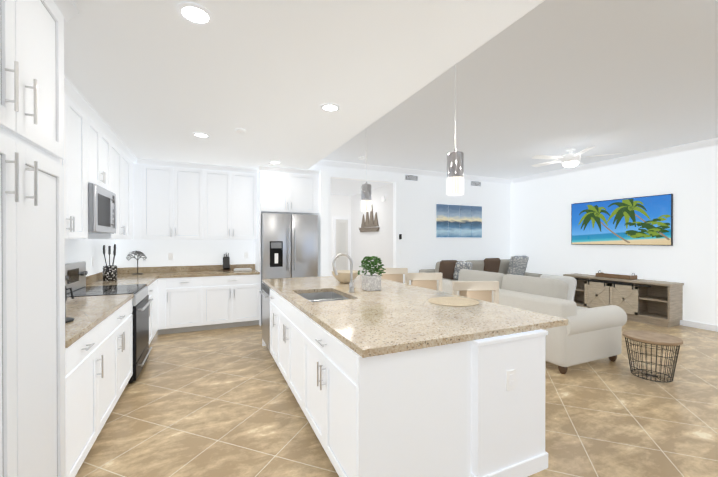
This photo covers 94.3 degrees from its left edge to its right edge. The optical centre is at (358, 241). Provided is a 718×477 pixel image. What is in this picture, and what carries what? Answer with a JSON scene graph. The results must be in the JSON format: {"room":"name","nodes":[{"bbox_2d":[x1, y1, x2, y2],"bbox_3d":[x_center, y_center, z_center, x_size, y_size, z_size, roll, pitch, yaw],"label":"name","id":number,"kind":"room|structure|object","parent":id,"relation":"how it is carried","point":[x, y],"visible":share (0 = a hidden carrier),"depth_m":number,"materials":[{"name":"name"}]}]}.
{"room":"kitchen and living room","nodes":[
{"label":"kitchen and living room","id":0,"kind":"room"},
{"bbox_2d":[65,239,114,275],"bbox_3d":[-1.980,-0.087,0.899,0.120,3.110,10.090,0,0,-24],"label":"wall","id":1,"kind":"structure","parent":0,"point":[85,250],"depth_m":4.27,"materials":[{"name":"white paint"}]},
{"bbox_2d":[60,79,87,238],"bbox_3d":[-2.546,-0.664,2.671,0.306,1.268,0.961,0,0,-24],"label":"upper cabinet","id":2,"kind":"object","parent":1,"relation":"attached to","point":[75,161],"depth_m":2.97,"materials":[{"name":"white wood"}]},
{"bbox_2d":[86,272,102,283],"bbox_3d":[-3.067,0.477,3.473,0.020,0.100,4.266,0,0,-24],"label":"backsplash","id":3,"kind":"structure","parent":1,"relation":"attached to","point":[98,276],"depth_m":4.35,"materials":[{"name":"brown stone"}]},
{"bbox_2d":[88,107,111,191],"bbox_3d":[-2.947,-0.943,3.553,0.306,0.718,0.814,0,0,-24],"label":"upper cabinet","id":4,"kind":"object","parent":1,"relation":"attached to","point":[97,151],"depth_m":3.56,"materials":[{"name":"white wood"}]},
{"bbox_2d":[88,183,115,233],"bbox_3d":[-2.900,-0.339,3.578,0.410,0.481,0.806,0,0,-24],"label":"over-the-range microwave","id":5,"kind":"object","parent":4,"relation":"attached to","point":[101,210],"visible":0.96,"depth_m":3.45,"materials":[{"name":"silver metal"}]},
{"bbox_2d":[88,135,131,238],"bbox_3d":[-3.329,-0.672,4.398,0.306,1.268,1.159,0,0,-24],"label":"upper cabinet","id":6,"kind":"object","parent":1,"relation":"attached to","point":[121,157],"depth_m":4.49,"materials":[{"name":"white wood"}]},
{"bbox_2d":[132,155,135,238],"bbox_3d":[-3.607,-0.674,5.011,0.306,1.268,0.309,0,0,-24],"label":"upper cabinet","id":7,"kind":"object","parent":1,"relation":"attached to","point":[133,157],"depth_m":5.16,"materials":[{"name":"white wood"}]},
{"bbox_2d":[64,0,544,172],"bbox_3d":[-0.526,-1.470,1.487,3.020,0.350,9.970,0,0,-24],"label":"ceiling soffit","id":8,"kind":"structure","parent":0,"point":[157,79],"depth_m":2.45,"materials":[{"name":"white paint"}]},
{"bbox_2d":[176,2,213,25],"bbox_3d":[-0.929,-1.291,1.892,0.195,0.009,0.195,0,0,-33],"label":"recessed light","id":9,"kind":"object","parent":8,"relation":"attached to","point":[194,13],"depth_m":1.88,"materials":[{"name":"white"}]},
{"bbox_2d":[192,132,209,137],"bbox_3d":[-1.921,-1.301,4.056,0.195,0.009,0.195,0,0,-33],"label":"recessed light","id":10,"kind":"object","parent":8,"relation":"attached to","point":[198,134],"depth_m":4.06,"materials":[{"name":"white"}]},
{"bbox_2d":[235,128,245,133],"bbox_3d":[-1.373,-1.287,3.865,0.119,0.034,0.119,0,0,-33],"label":"smoke detector","id":11,"kind":"object","parent":8,"relation":"attached to","point":[240,130],"depth_m":3.84,"materials":[{"name":"white plastic"}]},
{"bbox_2d":[320,103,339,111],"bbox_3d":[-0.279,-1.297,3.219,0.195,0.009,0.195,0,0,42],"label":"recessed light","id":12,"kind":"object","parent":8,"relation":"attached to","point":[329,107],"depth_m":3.21,"materials":[{"name":"white plastic"}]},
{"bbox_2d":[115,163,509,284],"bbox_3d":[0.055,-0.115,7.295,8.870,3.110,0.120,0,0,-24],"label":"wall","id":13,"kind":"structure","parent":0,"point":[420,244],"depth_m":7.76,"materials":[{"name":"white paint"}]},
{"bbox_2d":[168,253,172,259],"bbox_3d":[-3.240,0.246,5.731,0.075,0.120,0.006,0,0,-24],"label":"light switch","id":14,"kind":"object","parent":13,"relation":"attached to","point":[170,255],"depth_m":5.73,"materials":[{"name":"white plastic"}]},
{"bbox_2d":[117,264,254,273],"bbox_3d":[-2.948,0.466,5.857,2.160,0.100,0.020,0,0,-24],"label":"backsplash","id":15,"kind":"structure","parent":13,"relation":"attached to","point":[198,268],"depth_m":5.83,"materials":[{"name":"brown stone"}]},
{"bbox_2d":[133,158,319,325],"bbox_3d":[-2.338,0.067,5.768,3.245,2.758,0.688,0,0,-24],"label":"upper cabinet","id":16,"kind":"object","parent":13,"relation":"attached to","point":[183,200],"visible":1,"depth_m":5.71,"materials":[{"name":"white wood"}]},
{"bbox_2d":[244,252,248,257],"bbox_3d":[-2.110,0.244,6.244,0.075,0.120,0.006,0,0,-24],"label":"light switch","id":17,"kind":"object","parent":13,"relation":"attached to","point":[246,254],"depth_m":6.24,"materials":[{"name":"white plastic"}]},
{"bbox_2d":[404,174,417,180],"bbox_3d":[1.217,-1.492,7.741,0.380,0.140,0.013,0,0,-24],"label":"air vent","id":18,"kind":"object","parent":13,"relation":"in","point":[407,177],"depth_m":7.73,"materials":[{"name":"white metal"}]},
{"bbox_2d":[315,160,510,183],"bbox_3d":[1.478,-1.619,7.807,5.848,0.105,0.108,0,0,-24],"label":"crown molding","id":19,"kind":"structure","parent":13,"relation":"attached to","point":[328,163],"depth_m":7.55,"materials":[{"name":"white paint"}]},
{"bbox_2d":[436,204,448,236],"bbox_3d":[2.028,-0.514,8.103,0.332,0.800,0.030,0,0,-24],"label":"picture","id":20,"kind":"object","parent":13,"relation":"attached to","point":[442,210],"depth_m":8.09},
{"bbox_2d":[449,205,459,236],"bbox_3d":[2.358,-0.515,8.253,0.332,0.800,0.030,0,0,-24],"label":"picture","id":21,"kind":"object","parent":13,"relation":"attached to","point":[458,221],"depth_m":8.24},
{"bbox_2d":[460,205,471,236],"bbox_3d":[2.688,-0.515,8.403,0.332,0.800,0.030,0,0,-24],"label":"picture","id":22,"kind":"object","parent":13,"relation":"attached to","point":[465,211],"depth_m":8.38},
{"bbox_2d":[470,180,481,186],"bbox_3d":[3.002,-1.496,8.550,0.380,0.140,0.013,0,0,-24],"label":"air vent","id":23,"kind":"object","parent":13,"relation":"in","point":[472,183],"depth_m":8.55,"materials":[{"name":"white metal"}]},
{"bbox_2d":[472,206,481,237],"bbox_3d":[3.019,-0.516,8.553,0.332,0.800,0.030,0,0,-24],"label":"picture","id":24,"kind":"object","parent":13,"relation":"attached to","point":[476,210],"depth_m":8.54},
{"bbox_2d":[314,170,327,275],"bbox_3d":[-0.787,0.063,6.453,0.140,2.760,0.720,0,0,-24],"label":"wall","id":25,"kind":"structure","parent":0,"point":[323,230],"depth_m":6.13,"materials":[{"name":"white paint"}]},
{"bbox_2d":[331,195,350,275],"bbox_3d":[-0.968,0.029,9.698,1.530,2.800,0.120,0,0,-24],"label":"wall","id":26,"kind":"structure","parent":0,"point":[340,205],"depth_m":9.80,"materials":[{"name":"white paint"}]},
{"bbox_2d":[333,217,349,269],"bbox_3d":[-0.486,0.344,9.787,0.540,2.170,0.117,0,0,-24],"label":"door","id":27,"kind":"structure","parent":26,"relation":"attached to","point":[341,234],"depth_m":9.82,"materials":[{"name":"white wood"}]},
{"bbox_2d":[331,178,391,195],"bbox_3d":[-0.463,-1.416,8.553,1.810,0.100,2.610,0,0,-24],"label":"ceiling","id":28,"kind":"structure","parent":0,"point":[345,187],"depth_m":8.04,"materials":[{"name":"white paint"}]},
{"bbox_2d":[351,183,392,275],"bbox_3d":[0.307,0.032,8.909,0.120,2.800,2.610,0,0,-24],"label":"wall","id":29,"kind":"structure","parent":0,"point":[379,244],"depth_m":8.51,"materials":[{"name":"white paint"}]},
{"bbox_2d":[359,207,379,231],"bbox_3d":[0.252,-0.622,8.815,0.050,0.710,1.170,0,0,-24],"label":"wall art","id":30,"kind":"object","parent":29,"relation":"attached to","point":[372,222],"visible":0.94,"depth_m":8.70},
{"bbox_2d":[75,320,717,476],"bbox_3d":[1.579,1.504,3.942,9.110,0.100,12.920,0,0,-24],"label":"floor","id":31,"kind":"structure","parent":0,"point":[222,402],"depth_m":2.77,"materials":[{"name":"tile"}]},
{"bbox_2d":[0,0,78,476],"bbox_3d":[-1.661,0.087,1.252,0.683,2.758,1.068,0,0,-24],"label":"pantry cabinet","id":32,"kind":"object","parent":31,"relation":"on","point":[32,318],"visible":1,"depth_m":1.48,"materials":[{"name":"white wood"}]},
{"bbox_2d":[65,320,104,476],"bbox_3d":[-2.001,1.019,1.967,0.620,0.888,0.639,0,0,-24],"label":"base cabinet","id":33,"kind":"object","parent":31,"relation":"on","point":[98,351],"depth_m":2.09,"materials":[{"name":"white wood"}]},
{"bbox_2d":[65,294,132,343],"bbox_3d":[-2.249,0.551,2.465,0.678,0.040,1.755,0,0,-24],"label":"countertop","id":34,"kind":"structure","parent":33,"relation":"on","point":[86,311],"depth_m":2.58,"materials":[{"name":"beige stone"}]},
{"bbox_2d":[65,286,73,322],"bbox_3d":[-1.982,0.406,2.213,0.140,0.248,0.140,0,0,-24],"label":"gadget","id":35,"kind":"object","parent":34,"relation":"on","point":[68,319],"visible":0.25,"depth_m":2.22,"materials":[{"name":"black plastic"}]},
{"bbox_2d":[65,261,153,384],"bbox_3d":[-2.743,0.841,3.654,0.754,1.230,0.806,0,0,-24],"label":"range","id":36,"kind":"object","parent":31,"relation":"on","point":[76,273],"visible":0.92,"depth_m":3.60,"materials":[{"name":"black metal"}]},
{"bbox_2d":[105,300,132,421],"bbox_3d":[-2.338,1.016,2.711,0.620,0.888,1.238,0,0,-24],"label":"base cabinet","id":37,"kind":"object","parent":31,"relation":"on","point":[119,324],"depth_m":2.83,"materials":[{"name":"white wood"}]},
{"bbox_2d":[99,284,152,343],"bbox_3d":[-3.043,1.009,4.266,0.620,0.888,0.546,0,0,-24],"label":"base cabinet","id":38,"kind":"object","parent":31,"relation":"on","point":[150,290],"depth_m":4.53,"materials":[{"name":"white wood"}]},
{"bbox_2d":[153,276,158,336],"bbox_3d":[-3.249,1.007,4.719,0.620,0.888,0.569,0,0,-24],"label":"base cabinet","id":39,"kind":"object","parent":31,"relation":"on","point":[155,282],"depth_m":4.89,"materials":[{"name":"white wood"}]},
{"bbox_2d":[85,272,163,287],"bbox_3d":[-3.298,0.541,4.779,0.678,0.040,1.695,0,0,-24],"label":"countertop","id":40,"kind":"structure","parent":39,"relation":"on","point":[145,278],"depth_m":4.52,"materials":[{"name":"beige stone"}]},
{"bbox_2d":[103,244,116,280],"bbox_3d":[-3.381,0.272,4.524,0.160,0.497,0.228,0,0,-24],"label":"utensil crock","id":41,"kind":"object","parent":40,"relation":"on","point":[109,272],"visible":1,"depth_m":4.47,"materials":[{"name":"ceramic"}]},
{"bbox_2d":[126,250,146,273],"bbox_3d":[-3.576,0.326,5.355,0.278,0.382,0.070,0,0,-24],"label":"tree sculpture","id":42,"kind":"object","parent":40,"relation":"on","point":[138,255],"visible":1,"depth_m":5.35,"materials":[{"name":"grey metal"}]},
{"bbox_2d":[165,276,208,333],"bbox_3d":[-2.859,1.003,5.550,0.575,0.888,0.620,0,0,-24],"label":"base cabinet","id":43,"kind":"object","parent":31,"relation":"on","point":[199,298],"depth_m":5.29,"materials":[{"name":"white wood"}]},
{"bbox_2d":[209,272,259,329],"bbox_3d":[-2.271,1.002,5.817,0.960,0.888,0.620,0,0,-24],"label":"base cabinet","id":44,"kind":"object","parent":31,"relation":"on","point":[234,301],"depth_m":5.57,"materials":[{"name":"white wood"}]},
{"bbox_2d":[158,268,256,279],"bbox_3d":[-2.519,0.537,5.707,1.503,0.040,0.648,0,0,-24],"label":"countertop","id":45,"kind":"structure","parent":44,"relation":"on","point":[231,273],"depth_m":5.50,"materials":[{"name":"beige stone"}]},
{"bbox_2d":[223,252,229,270],"bbox_3d":[-2.384,0.349,5.980,0.110,0.329,0.225,0,0,-24],"label":"knife block","id":46,"kind":"object","parent":45,"relation":"on","point":[226,263],"visible":0.98,"depth_m":5.94,"materials":[{"name":"black plastic"}]},
{"bbox_2d":[234,268,251,270],"bbox_3d":[-2.089,0.495,5.985,0.300,0.038,0.200,0,0,-24],"label":"folded towel","id":47,"kind":"object","parent":45,"relation":"on","point":[242,269],"visible":1,"depth_m":5.93,"materials":[{"name":"white fabric"}]},
{"bbox_2d":[261,213,317,323],"bbox_3d":[-1.325,0.475,6.141,0.970,1.940,0.828,0,0,-24],"label":"refrigerator","id":48,"kind":"object","parent":31,"relation":"on","point":[289,245],"visible":0.58,"depth_m":5.79,"materials":[{"name":"silver metal"}]},
{"bbox_2d":[377,268,407,283],"bbox_3d":[0.544,0.934,5.204,0.520,1.030,0.439,0,0,-2],"label":"stool","id":49,"kind":"object","parent":31,"relation":"on","point":[394,274],"visible":0.08,"depth_m":5.38,"materials":[{"name":"beige wood"}]},
{"bbox_2d":[259,282,547,476],"bbox_3d":[-0.091,1.013,3.400,1.365,0.888,3.364,0,0,-24],"label":"kitchen island","id":50,"kind":"object","parent":31,"relation":"on","point":[390,378],"depth_m":1.95,"materials":[{"name":"white wood"}]},
{"bbox_2d":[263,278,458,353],"bbox_3d":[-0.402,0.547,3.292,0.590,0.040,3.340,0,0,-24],"label":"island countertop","id":51,"kind":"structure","parent":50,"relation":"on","point":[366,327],"depth_m":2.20,"materials":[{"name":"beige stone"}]},
{"bbox_2d":[299,290,346,301],"bbox_3d":[-0.363,0.658,3.365,0.484,0.206,0.784,0,0,-24],"label":"sink","id":52,"kind":"object","parent":51,"relation":"in","point":[311,295],"depth_m":3.71,"materials":[{"name":"silver metal"}]},
{"bbox_2d":[311,274,566,341],"bbox_3d":[0.309,0.546,3.614,0.970,0.040,3.340,0,0,-24],"label":"island countertop","id":53,"kind":"structure","parent":50,"relation":"on","point":[479,320],"depth_m":2.54,"materials":[{"name":"beige stone"}]},
{"bbox_2d":[332,253,353,291],"bbox_3d":[-0.155,0.319,3.446,0.243,0.412,0.101,0,0,-24],"label":"faucet","id":54,"kind":"object","parent":53,"relation":"on","point":[351,287],"visible":1,"depth_m":3.48,"materials":[{"name":"silver metal"}]},
{"bbox_2d":[331,270,357,282],"bbox_3d":[-0.172,0.449,4.274,0.370,0.146,0.370,0,0,-24],"label":"bowl","id":55,"kind":"object","parent":53,"relation":"on","point":[342,276],"visible":0.83,"depth_m":4.17,"materials":[{"name":"beige ceramic"}]},
{"bbox_2d":[358,256,385,290],"bbox_3d":[0.134,0.339,3.650,0.311,0.371,0.296,0,0,-24],"label":"potted plant","id":56,"kind":"object","parent":53,"relation":"on","point":[370,282],"visible":1,"depth_m":3.60,"materials":[{"name":"green plant"}]},
{"bbox_2d":[428,297,478,305],"bbox_3d":[0.834,0.525,2.952,0.440,0.006,0.440,0,0,-24],"label":"placemat","id":57,"kind":"object","parent":53,"relation":"on","point":[453,301],"visible":0.98,"depth_m":2.92,"materials":[{"name":"beige wicker"}]},
{"bbox_2d":[406,273,441,291],"bbox_3d":[0.898,0.938,4.376,0.520,1.030,0.439,0,0,-2],"label":"stool","id":58,"kind":"object","parent":31,"relation":"on","point":[427,280],"visible":0.15,"depth_m":4.55,"materials":[{"name":"beige wood"}]},
{"bbox_2d":[452,281,498,303],"bbox_3d":[1.274,0.942,3.427,0.520,1.030,0.439,0,0,-2],"label":"stool","id":59,"kind":"object","parent":31,"relation":"on","point":[481,290],"visible":0.19,"depth_m":3.60,"materials":[{"name":"beige wood"}]},
{"bbox_2d":[419,255,541,280],"bbox_3d":[2.922,0.884,7.913,3.040,1.106,1.030,0,0,-24],"label":"sofa","id":60,"kind":"object","parent":31,"relation":"on","point":[451,269],"visible":0.31,"depth_m":7.91,"materials":[{"name":"fabric"}]},
{"bbox_2d":[437,269,626,373],"bbox_3d":[2.245,0.934,4.867,1.110,1.032,2.380,0,0,-24],"label":"sofa","id":61,"kind":"object","parent":31,"relation":"on","point":[585,335],"visible":0.5,"depth_m":3.90,"materials":[{"name":"fabric"}]},
{"bbox_2d":[563,273,683,327],"bbox_3d":[5.017,1.073,6.498,0.454,0.740,1.860,0,0,-24],"label":"tv console","id":62,"kind":"object","parent":31,"relation":"on","point":[655,302],"visible":0.88,"depth_m":6.12,"materials":[{"name":"brown wood"}]},
{"bbox_2d":[595,270,636,279],"bbox_3d":[5.015,0.639,6.506,0.250,0.124,0.600,0,0,-24],"label":"tray","id":63,"kind":"object","parent":62,"relation":"on","point":[618,276],"visible":1,"depth_m":6.44,"materials":[{"name":"brown wood"}]},
{"bbox_2d":[622,330,682,382],"bbox_3d":[3.164,1.233,3.605,0.494,0.430,0.494,0,0,-24],"label":"side table","id":64,"kind":"object","parent":31,"relation":"on","point":[653,338],"visible":1,"depth_m":3.55,"materials":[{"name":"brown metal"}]},
{"bbox_2d":[322,0,717,178],"bbox_3d":[2.138,-1.700,2.693,9.110,0.100,10.210,0,0,-24],"label":"ceiling","id":65,"kind":"structure","parent":0,"point":[560,77],"depth_m":3.79,"materials":[{"name":"white paint"}]},
{"bbox_2d":[361,182,371,211],"bbox_3d":[0.085,-1.010,3.967,0.126,1.289,0.126,0,0,-24],"label":"pendant light","id":66,"kind":"object","parent":65,"relation":"hanging from","point":[366,203],"visible":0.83,"depth_m":3.92,"materials":[{"name":"white glass"}]},
{"bbox_2d":[447,64,463,195],"bbox_3d":[0.734,-1.004,2.537,0.126,1.289,0.126,0,0,-24],"label":"pendant light","id":67,"kind":"object","parent":65,"relation":"hanging from","point":[455,172],"visible":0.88,"depth_m":2.49,"materials":[{"name":"white glass"}]},
{"bbox_2d":[532,146,621,166],"bbox_3d":[3.753,-1.502,5.985,1.406,0.324,1.353,0,0,-24],"label":"ceiling fan","id":68,"kind":"object","parent":65,"relation":"hanging from","point":[570,159],"visible":1,"depth_m":5.87,"materials":[{"name":"white plastic"}]},
{"bbox_2d":[510,146,717,324],"bbox_3d":[6.207,-0.103,4.611,0.120,3.110,10.090,0,0,-24],"label":"wall","id":69,"kind":"structure","parent":0,"point":[540,223],"depth_m":6.35,"materials":[{"name":"white paint"}]},
{"bbox_2d":[511,138,717,183],"bbox_3d":[5.273,-1.613,6.389,0.105,0.105,5.609,0,0,-24],"label":"crown molding","id":70,"kind":"structure","parent":69,"relation":"attached to","point":[649,154],"depth_m":6.48,"materials":[{"name":"white paint"}]},
{"bbox_2d":[571,194,672,245],"bbox_3d":[5.164,-0.398,6.695,0.054,0.920,1.790,0,0,-24],"label":"painting","id":71,"kind":"object","parent":69,"relation":"attached to","point":[645,220],"visible":1,"depth_m":6.53,"materials":[{"name":"multicoloured"}]},
{"bbox_2d":[680,320,717,331],"bbox_3d":[6.119,1.401,4.649,0.017,0.100,9.720,0,0,-24],"label":"baseboard","id":72,"kind":"structure","parent":69,"relation":"attached to","point":[705,326],"depth_m":5.56,"materials":[{"name":"white wood"}]}
]}

